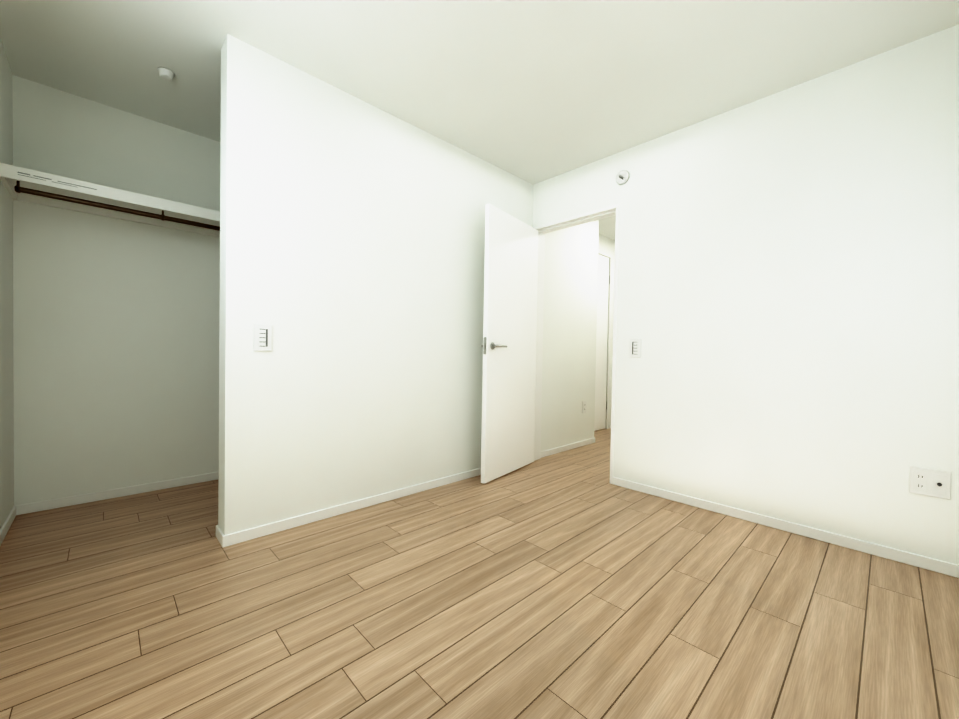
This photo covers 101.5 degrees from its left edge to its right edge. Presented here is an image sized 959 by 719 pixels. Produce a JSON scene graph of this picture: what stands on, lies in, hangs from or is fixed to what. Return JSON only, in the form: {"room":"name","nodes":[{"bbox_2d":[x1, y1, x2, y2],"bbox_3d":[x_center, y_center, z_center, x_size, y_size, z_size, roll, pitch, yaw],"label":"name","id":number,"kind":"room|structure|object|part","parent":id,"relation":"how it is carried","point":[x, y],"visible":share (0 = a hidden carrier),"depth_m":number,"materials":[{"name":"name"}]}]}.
{"room":"empty bedroom","nodes":[
{"label":"empty bedroom","id":0,"kind":"room"},
{"bbox_2d":[0,39,13,529],"bbox_3d":[-1.291,-0.295,0.729,0.140,2.400,4.054,0,1,-44],"label":"wall","id":1,"kind":"structure","parent":0,"point":[6,337],"depth_m":1.99,"materials":[{"name":"white paint"}]},
{"bbox_2d":[0,504,23,545],"bbox_3d":[-1.255,0.877,0.801,0.013,0.055,3.774,0,1,-44],"label":"baseboard","id":2,"kind":"structure","parent":1,"relation":"attached to","point":[17,509],"depth_m":2.02,"materials":[{"name":"white wood"}]},
{"bbox_2d":[13,75,219,505],"bbox_3d":[-0.612,-0.340,4.088,5.486,2.400,0.140,0,1,-44],"label":"wall","id":3,"kind":"structure","parent":0,"point":[116,352],"depth_m":2.40,"materials":[{"name":"white paint"}]},
{"bbox_2d":[0,163,219,236],"bbox_3d":[-1.474,-0.893,2.856,2.536,0.062,0.420,0,1,-44],"label":"closet shelf","id":4,"kind":"object","parent":3,"relation":"attached to","point":[11,176],"visible":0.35,"depth_m":2.20,"materials":[{"name":"white wood"}]},
{"bbox_2d":[15,181,219,230],"bbox_3d":[-1.375,-0.857,2.752,2.450,0.086,0.044,0,1,-44],"label":"rail","id":5,"kind":"object","parent":4,"relation":"attached to","point":[18,189],"visible":0.42,"depth_m":2.13,"materials":[{"name":"brown metal"}]},
{"bbox_2d":[24,472,218,513],"bbox_3d":[-1.633,0.833,3.042,2.506,0.055,0.013,0,1,-44],"label":"baseboard","id":6,"kind":"structure","parent":3,"relation":"attached to","point":[131,490],"depth_m":2.44,"materials":[{"name":"white wood"}]},
{"bbox_2d":[218,34,598,534],"bbox_3d":[-0.021,-0.313,3.056,3.371,2.400,0.140,0,1,-44],"label":"wall","id":7,"kind":"structure","parent":0,"point":[352,242],"depth_m":2.27,"materials":[{"name":"white paint"}]},
{"bbox_2d":[254,324,271,350],"bbox_3d":[-1.076,-0.108,1.949,0.082,0.130,0.010,0,1,-44],"label":"light switch","id":8,"kind":"object","parent":7,"relation":"attached to","point":[256,337],"depth_m":1.94,"materials":[{"name":"white plastic"}]},
{"bbox_3d":[-1.074,-0.108,1.947,0.040,0.092,0.003,0,1,-44],"label":"rocker light switch","id":9,"kind":"part","parent":8,"relation":"part of","materials":[{"name":"white plastic"}]},
{"bbox_2d":[216,468,480,547],"bbox_3d":[-0.392,0.861,2.637,2.275,0.055,0.013,0,1,-44],"label":"baseboard","id":10,"kind":"structure","parent":7,"relation":"attached to","point":[256,532],"depth_m":2.21,"materials":[{"name":"white wood"}]},
{"bbox_2d":[541,438,594,457],"bbox_3d":[0.883,0.861,3.858,0.976,0.055,0.013,0,1,-44],"label":"baseboard","id":11,"kind":"structure","parent":7,"relation":"attached to","point":[549,452],"depth_m":3.82,"materials":[{"name":"white wood"}]},
{"bbox_2d":[582,401,585,412],"bbox_3d":[1.077,0.489,4.031,0.075,0.125,0.009,0,1,-44],"label":"outlet","id":12,"kind":"object","parent":7,"relation":"attached to","point":[583,406],"visible":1,"depth_m":4.02,"materials":[{"name":"white plastic"}]},
{"bbox_2d":[0,428,958,718],"bbox_3d":[0.720,0.956,2.696,5.766,0.100,4.054,0,1,-44],"label":"floor","id":13,"kind":"structure","parent":0,"point":[572,584],"depth_m":1.41,"materials":[{"name":"brown wood"}]},
{"bbox_2d":[0,0,958,240],"bbox_3d":[0.762,-1.543,2.653,5.766,0.100,4.054,0,1,-44],"label":"ceiling","id":14,"kind":"structure","parent":0,"point":[533,92],"depth_m":1.93,"materials":[{"name":"white paint"}]},
{"bbox_2d":[157,67,174,80],"bbox_3d":[-1.660,-1.508,2.077,0.072,0.034,0.072,0,1,-44],"label":"sprinkler","id":15,"kind":"object","parent":14,"relation":"in","point":[166,74],"visible":1,"depth_m":2.06,"materials":[{"name":"white plastic"}]},
{"bbox_2d":[598,234,614,428],"bbox_3d":[1.424,-0.319,4.855,1.484,2.400,0.140,0,1,-44],"label":"wall","id":16,"kind":"structure","parent":0,"point":[606,245],"depth_m":5.00,"materials":[{"name":"white paint"}]},
{"bbox_2d":[594,254,609,430],"bbox_3d":[1.371,-0.203,4.714,0.728,2.155,0.088,0,1,-44],"label":"hall door","id":17,"kind":"structure","parent":16,"relation":"in","point":[602,341],"depth_m":4.87,"materials":[{"name":"white wood"}]},
{"bbox_2d":[598,251,611,428],"bbox_3d":[1.324,-0.214,4.760,0.780,2.190,0.144,0,1,-44],"label":"door frame","id":18,"kind":"structure","parent":16,"relation":"attached to","point":[609,309],"depth_m":4.96,"materials":[{"name":"white wood"}]},
{"bbox_2d":[533,24,958,564],"bbox_3d":[1.402,-0.280,2.509,0.140,2.400,2.620,0,1,-44],"label":"wall","id":19,"kind":"structure","parent":0,"point":[788,291],"depth_m":2.08,"materials":[{"name":"white paint"}]},
{"bbox_2d":[533,204,618,483],"bbox_3d":[0.766,-0.117,3.173,0.148,2.030,0.790,0,1,-44],"label":"door frame","id":20,"kind":"structure","parent":19,"relation":"attached to","point":[599,214],"depth_m":3.30,"materials":[{"name":"white wood"}]},
{"bbox_2d":[481,203,537,483],"bbox_3d":[0.280,-0.108,3.063,0.095,1.984,0.735,2,1,36],"label":"door","id":21,"kind":"structure","parent":20,"relation":"attached to","point":[510,322],"depth_m":3.00,"materials":[{"name":"white wood"}]},
{"bbox_2d":[483,337,485,353],"bbox_3d":[0.036,-0.097,2.780,0.022,0.120,0.009,2,1,36],"label":"latch plate","id":22,"kind":"object","parent":21,"relation":"attached to","point":[484,351],"depth_m":2.78,"materials":[{"name":"silver metal"}]},
{"bbox_3d":[0.145,-0.097,2.849,0.059,0.051,0.150,2,1,36],"label":"door handle","id":23,"kind":"part","parent":21,"relation":"part of","materials":[{"name":"silver metal"}]},
{"bbox_2d":[616,170,629,184],"bbox_3d":[1.018,-1.300,2.796,0.018,0.098,0.098,0,1,-44],"label":"sprinkler","id":24,"kind":"object","parent":19,"relation":"attached to","point":[625,174],"visible":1,"depth_m":2.79,"materials":[{"name":"white"}]},
{"bbox_2d":[629,339,640,357],"bbox_3d":[1.085,-0.079,2.732,0.010,0.130,0.082,0,1,-44],"label":"light switch","id":25,"kind":"object","parent":19,"relation":"attached to","point":[639,348],"depth_m":2.73,"materials":[{"name":"white plastic"}]},
{"bbox_3d":[1.082,-0.079,2.730,0.003,0.092,0.040,0,1,-44],"label":"rocker light switch","id":26,"kind":"part","parent":25,"relation":"part of","materials":[{"name":"white plastic"}]},
{"bbox_2d":[612,477,958,577],"bbox_3d":[1.591,0.901,2.202,0.010,0.055,1.800,0,1,-44],"label":"baseboard","id":27,"kind":"structure","parent":19,"relation":"attached to","point":[932,564],"depth_m":2.06,"materials":[{"name":"white wood"}]},
{"bbox_2d":[909,466,950,499],"bbox_3d":[2.018,0.551,1.758,0.008,0.122,0.122,0,1,-44],"label":"outlet","id":28,"kind":"object","parent":19,"relation":"attached to","point":[929,488],"visible":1,"depth_m":1.75,"materials":[{"name":"white plastic"}]},
{"bbox_2d":[913,471,946,494],"bbox_3d":[2.016,0.551,1.755,0.002,0.088,0.100,0,1,-44],"label":"insert","id":29,"kind":"object","parent":28,"relation":"attached to","point":[936,479],"visible":1,"depth_m":1.75,"materials":[{"name":"white plastic"}]}
]}

